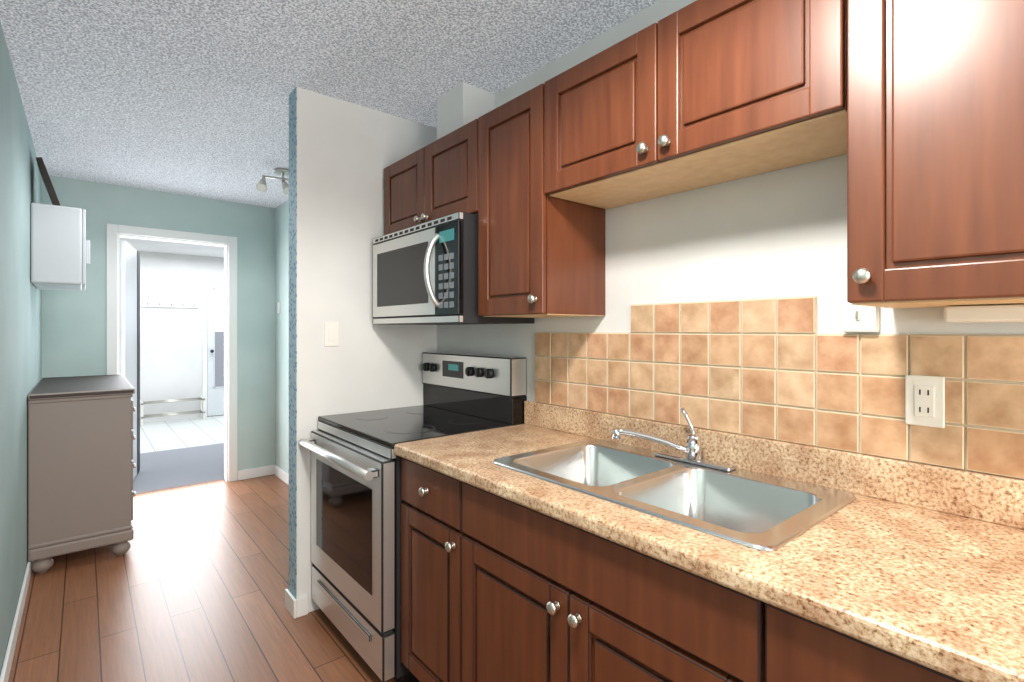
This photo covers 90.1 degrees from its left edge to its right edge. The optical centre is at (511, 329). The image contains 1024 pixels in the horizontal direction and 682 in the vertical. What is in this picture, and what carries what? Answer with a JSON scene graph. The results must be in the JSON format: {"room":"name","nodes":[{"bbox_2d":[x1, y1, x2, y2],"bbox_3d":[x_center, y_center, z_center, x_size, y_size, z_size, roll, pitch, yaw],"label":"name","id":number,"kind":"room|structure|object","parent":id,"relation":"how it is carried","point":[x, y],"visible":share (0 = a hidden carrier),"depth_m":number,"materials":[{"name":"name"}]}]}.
{"room":"kitchen","nodes":[
{"label":"kitchen","id":0,"kind":"room"},
{"bbox_2d":[0,21,41,674],"bbox_3d":[-1.132,0.100,0.897,0.120,2.440,7.390,0,0,-40],"label":"wall","id":1,"kind":"structure","parent":0,"point":[20,310],"depth_m":2.23,"materials":[{"name":"teal paint"}]},
{"bbox_2d":[0,561,33,681],"bbox_3d":[-1.084,1.278,0.949,0.015,0.085,7.128,0,0,-40],"label":"baseboard","id":2,"kind":"structure","parent":1,"relation":"attached to","point":[5,672],"depth_m":2.16,"materials":[{"name":"white wood"}]},
{"bbox_2d":[31,203,89,290],"bbox_3d":[-2.807,-0.492,3.192,0.259,0.455,0.620,0,0,-40],"label":"upper cabinet","id":3,"kind":"object","parent":1,"relation":"attached to","point":[60,251],"visible":1,"depth_m":2.95,"materials":[{"name":"grey paint"}]},
{"bbox_2d":[36,157,59,205],"bbox_3d":[-2.768,-0.857,3.056,0.028,0.270,0.300,-22,14,-38],"label":"picture frame","id":4,"kind":"object","parent":3,"relation":"on","point":[47,182],"visible":0.81,"depth_m":2.94,"materials":[{"name":"black"}]},
{"bbox_2d":[42,175,274,479],"bbox_3d":[-2.817,0.100,4.229,1.580,2.440,0.120,0,0,-40],"label":"wall","id":5,"kind":"structure","parent":0,"point":[73,333],"depth_m":4.25,"materials":[{"name":"teal paint"}]},
{"bbox_2d":[106,223,236,481],"bbox_3d":[-2.798,0.286,4.245,0.766,2.068,0.116,0,0,-40],"label":"door frame","id":6,"kind":"structure","parent":5,"relation":"in","point":[225,246],"depth_m":4.44,"materials":[{"name":"white wood"}]},
{"bbox_2d":[120,240,139,479],"bbox_3d":[-3.302,0.294,4.421,0.041,2.028,0.760,0,0,-29],"label":"hall door","id":7,"kind":"structure","parent":6,"relation":"attached to","point":[129,313],"depth_m":4.41,"materials":[{"name":"white wood"}]},
{"bbox_2d":[238,465,272,479],"bbox_3d":[-2.293,1.278,4.577,0.295,0.085,0.017,0,0,-40],"label":"baseboard","id":8,"kind":"structure","parent":5,"relation":"attached to","point":[266,470],"depth_m":4.57,"materials":[{"name":"white wood"}]},
{"bbox_2d":[133,443,223,492],"bbox_3d":[-3.119,1.350,5.117,3.640,0.060,1.630,0,0,-40],"label":"floor","id":9,"kind":"structure","parent":0,"point":[165,469],"depth_m":4.91,"materials":[{"name":"grey"}]},
{"bbox_2d":[139,251,223,416],"bbox_3d":[-5.096,0.100,7.473,3.400,2.440,0.120,0,0,-40],"label":"wall","id":10,"kind":"structure","parent":0,"point":[170,353],"depth_m":7.48,"materials":[{"name":"white paint"}]},
{"bbox_2d":[142,301,198,307],"bbox_3d":[-4.966,-0.370,7.451,0.690,0.080,0.077,0,0,-40],"label":"coat rack","id":11,"kind":"object","parent":10,"relation":"attached to","point":[169,304],"visible":1,"depth_m":7.46,"materials":[{"name":"white"}]},
{"bbox_2d":[143,413,199,422],"bbox_3d":[-5.512,1.275,7.035,2.160,0.090,0.012,0,0,-40],"label":"baseboard","id":12,"kind":"structure","parent":10,"relation":"attached to","point":[168,418],"depth_m":7.47,"materials":[{"name":"white wood"}]},
{"bbox_2d":[202,277,223,416],"bbox_3d":[-4.279,0.260,8.008,0.980,2.120,0.106,0,0,-40],"label":"entry door","id":13,"kind":"structure","parent":10,"relation":"in","point":[213,341],"depth_m":7.81,"materials":[{"name":"white wood"}]},
{"bbox_2d":[140,415,223,452],"bbox_3d":[-4.389,1.350,6.630,3.640,0.060,2.320,0,0,-40],"label":"floor","id":14,"kind":"structure","parent":0,"point":[171,434],"depth_m":6.52,"materials":[{"name":"white tile"}]},
{"bbox_2d":[140,396,204,425],"bbox_3d":[-4.882,1.155,7.358,0.764,0.330,0.270,0,0,-40],"label":"shoe rack","id":15,"kind":"object","parent":14,"relation":"on","point":[200,411],"visible":0.9,"depth_m":7.35,"materials":[{"name":"white plastic"}]},
{"bbox_2d":[8,474,395,681],"bbox_3d":[-0.423,1.350,1.492,1.970,0.060,7.390,0,0,-40],"label":"floor","id":16,"kind":"structure","parent":0,"point":[191,584],"depth_m":2.43,"materials":[{"name":"laminate"}]},
{"bbox_2d":[28,374,135,573],"bbox_3d":[-2.782,0.831,3.340,0.485,0.978,1.250,0,0,-40],"label":"dresser","id":17,"kind":"object","parent":16,"relation":"on","point":[81,465],"visible":1,"depth_m":2.86,"materials":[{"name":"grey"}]},
{"bbox_2d":[299,352,526,681],"bbox_3d":[-0.460,0.720,2.301,0.743,1.200,0.754,0,0,-40],"label":"range","id":18,"kind":"object","parent":16,"relation":"on","point":[356,501],"visible":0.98,"depth_m":2.11,"materials":[{"name":"silver metal"}]},
{"bbox_2d":[401,457,440,681],"bbox_3d":[-0.023,0.886,1.876,0.619,0.868,0.453,0,0,-40],"label":"base cabinet","id":19,"kind":"object","parent":16,"relation":"on","point":[420,485],"depth_m":1.74,"materials":[{"name":"brown wood"}]},
{"bbox_2d":[441,473,712,681],"bbox_3d":[0.370,0.886,1.407,0.619,0.868,1.030,0,0,-40],"label":"base cabinet","id":20,"kind":"object","parent":16,"relation":"on","point":[495,588],"depth_m":1.24,"materials":[{"name":"brown wood"}]},
{"bbox_2d":[394,401,1023,681],"bbox_3d":[0.670,0.380,1.031,0.643,0.140,2.638,0,0,-40],"label":"countertop","id":21,"kind":"structure","parent":20,"relation":"on","point":[920,563],"depth_m":1.01,"materials":[{"name":"stone"}]},
{"bbox_2d":[493,439,855,550],"bbox_3d":[0.392,0.493,1.419,0.501,0.183,0.846,0,0,-40],"label":"double-bowl sink","id":22,"kind":"object","parent":21,"relation":"in","point":[757,510],"visible":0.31,"depth_m":1.41,"materials":[{"name":"silver metal"}]},
{"bbox_2d":[612,408,737,471],"bbox_3d":[0.481,0.319,1.537,0.185,0.164,0.316,0,0,-40],"label":"faucet","id":23,"kind":"object","parent":21,"relation":"on","point":[692,449],"visible":1,"depth_m":1.55,"materials":[{"name":"silver metal"}]},
{"bbox_2d":[713,582,962,681],"bbox_3d":[0.804,0.886,0.890,0.619,0.868,0.580,0,0,-40],"label":"base cabinet","id":24,"kind":"object","parent":16,"relation":"on","point":[755,640],"depth_m":0.83,"materials":[{"name":"brown wood"}]},
{"bbox_2d":[275,200,288,473],"bbox_3d":[-1.324,0.100,3.889,0.270,2.440,2.560,0,0,-40],"label":"wall","id":25,"kind":"structure","parent":0,"point":[282,338],"depth_m":4.52,"materials":[{"name":"paint"}]},
{"bbox_2d":[277,302,279,312],"bbox_3d":[-2.100,-0.200,4.595,0.006,0.100,0.060,0,0,-40],"label":"light switch","id":26,"kind":"object","parent":25,"relation":"attached to","point":[278,307],"visible":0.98,"depth_m":4.59,"materials":[{"name":"white plastic"}]},
{"bbox_2d":[273,465,288,484],"bbox_3d":[-1.397,1.278,3.749,0.016,0.085,2.436,0,0,-40],"label":"baseboard","id":27,"kind":"structure","parent":25,"relation":"attached to","point":[281,474],"depth_m":4.50,"materials":[{"name":"white wood"}]},
{"bbox_2d":[0,0,658,257],"bbox_3d":[-1.490,-1.160,3.175,3.640,0.080,11.340,0,0,-40],"label":"ceiling","id":28,"kind":"structure","parent":0,"point":[187,97],"depth_m":2.18,"materials":[{"name":"white paint"}]},
{"bbox_2d":[256,168,288,194],"bbox_3d":[-1.584,-1.029,3.568,0.380,0.177,0.146,0,0,-40],"label":"spotlight","id":29,"kind":"object","parent":28,"relation":"attached to","point":[261,185],"visible":0.62,"depth_m":3.53,"materials":[{"name":"silver metal"}]},
{"bbox_2d":[289,87,435,612],"bbox_3d":[-0.742,0.100,2.634,0.750,2.440,0.110,0,0,-40],"label":"wall","id":30,"kind":"structure","parent":0,"point":[343,154],"depth_m":2.47,"materials":[{"name":"white paint"}]},
{"bbox_2d":[285,589,307,609],"bbox_3d":[-0.852,1.278,2.624,0.596,0.085,0.012,0,0,-40],"label":"baseboard","id":31,"kind":"structure","parent":30,"relation":"attached to","point":[290,602],"depth_m":2.37,"materials":[{"name":"white wood"}]},
{"bbox_2d":[324,322,338,345],"bbox_3d":[-0.865,0.020,2.451,0.070,0.116,0.008,0,0,-40],"label":"light switch","id":32,"kind":"object","parent":30,"relation":"attached to","point":[331,333],"visible":1,"depth_m":2.45,"materials":[{"name":"white plastic"}]},
{"bbox_2d":[436,0,1023,478],"bbox_3d":[1.108,0.100,1.106,0.120,2.440,4.830,0,0,-40],"label":"wall","id":33,"kind":"structure","parent":0,"point":[774,234],"depth_m":1.58,"materials":[{"name":"white paint"}]},
{"bbox_2d":[384,119,477,234],"bbox_3d":[-0.284,-0.644,2.393,0.355,0.368,0.806,0,0,-40],"label":"upper cabinet","id":34,"kind":"object","parent":33,"relation":"attached to","point":[438,178],"visible":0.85,"depth_m":2.24,"materials":[{"name":"brown wood"}]},
{"bbox_2d":[373,212,533,324],"bbox_3d":[-0.323,-0.242,2.358,0.460,0.428,0.760,0,0,-40],"label":"microwave","id":35,"kind":"object","parent":34,"relation":"attached to","point":[425,273],"visible":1,"depth_m":2.12,"materials":[{"name":"grey metal"}]},
{"bbox_2d":[437,82,495,139],"bbox_3d":[-0.220,-0.974,2.446,0.188,0.288,0.220,0,0,-40],"label":"chase","id":36,"kind":"object","parent":34,"relation":"on","point":[461,104],"visible":0.43,"depth_m":2.36,"materials":[{"name":"white paint"}]},
{"bbox_2d":[478,83,604,317],"bbox_3d":[0.096,-0.440,1.940,0.355,0.776,0.366,0,0,-40],"label":"upper cabinet","id":37,"kind":"object","parent":33,"relation":"attached to","point":[541,253],"visible":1,"depth_m":1.82,"materials":[{"name":"brown wood"}]},
{"bbox_2d":[544,0,846,208],"bbox_3d":[0.499,-0.639,1.460,0.355,0.378,0.874,0,0,-40],"label":"upper cabinet","id":38,"kind":"object","parent":33,"relation":"attached to","point":[696,94],"visible":1,"depth_m":1.31,"materials":[{"name":"brown wood"}]},
{"bbox_2d":[535,296,1023,478],"bbox_3d":[0.905,0.110,1.242,0.013,0.399,2.500,0,0,-40],"label":"tile backsplash","id":39,"kind":"structure","parent":33,"relation":"attached to","point":[780,369],"depth_m":1.40,"materials":[{"name":"beige tile"}]},
{"bbox_2d":[905,375,944,427],"bbox_3d":[0.948,0.163,1.174,0.008,0.116,0.072,0,0,-40],"label":"outlet","id":40,"kind":"object","parent":39,"relation":"attached to","point":[924,400],"visible":1,"depth_m":1.17,"materials":[{"name":"white plastic"}]},
{"bbox_2d":[841,300,878,331],"bbox_3d":[0.865,-0.035,1.270,0.038,0.080,0.075,0,0,-40],"label":"light switch","id":41,"kind":"object","parent":33,"relation":"attached to","point":[857,318],"visible":0.77,"depth_m":1.26,"materials":[{"name":"white plastic"}]},
{"bbox_2d":[847,0,1023,307],"bbox_3d":[0.929,-0.440,0.947,0.355,0.776,0.454,0,0,-40],"label":"upper cabinet","id":42,"kind":"object","parent":33,"relation":"attached to","point":[935,153],"visible":1,"depth_m":0.92,"materials":[{"name":"brown wood"}]},
{"bbox_2d":[944,304,1023,322],"bbox_3d":[1.049,-0.033,0.985,0.103,0.034,0.320,0,0,-40],"label":"under-cabinet light","id":43,"kind":"object","parent":42,"relation":"attached to","point":[985,313],"visible":1,"depth_m":1.03,"materials":[{"name":"white plastic"}]}
]}

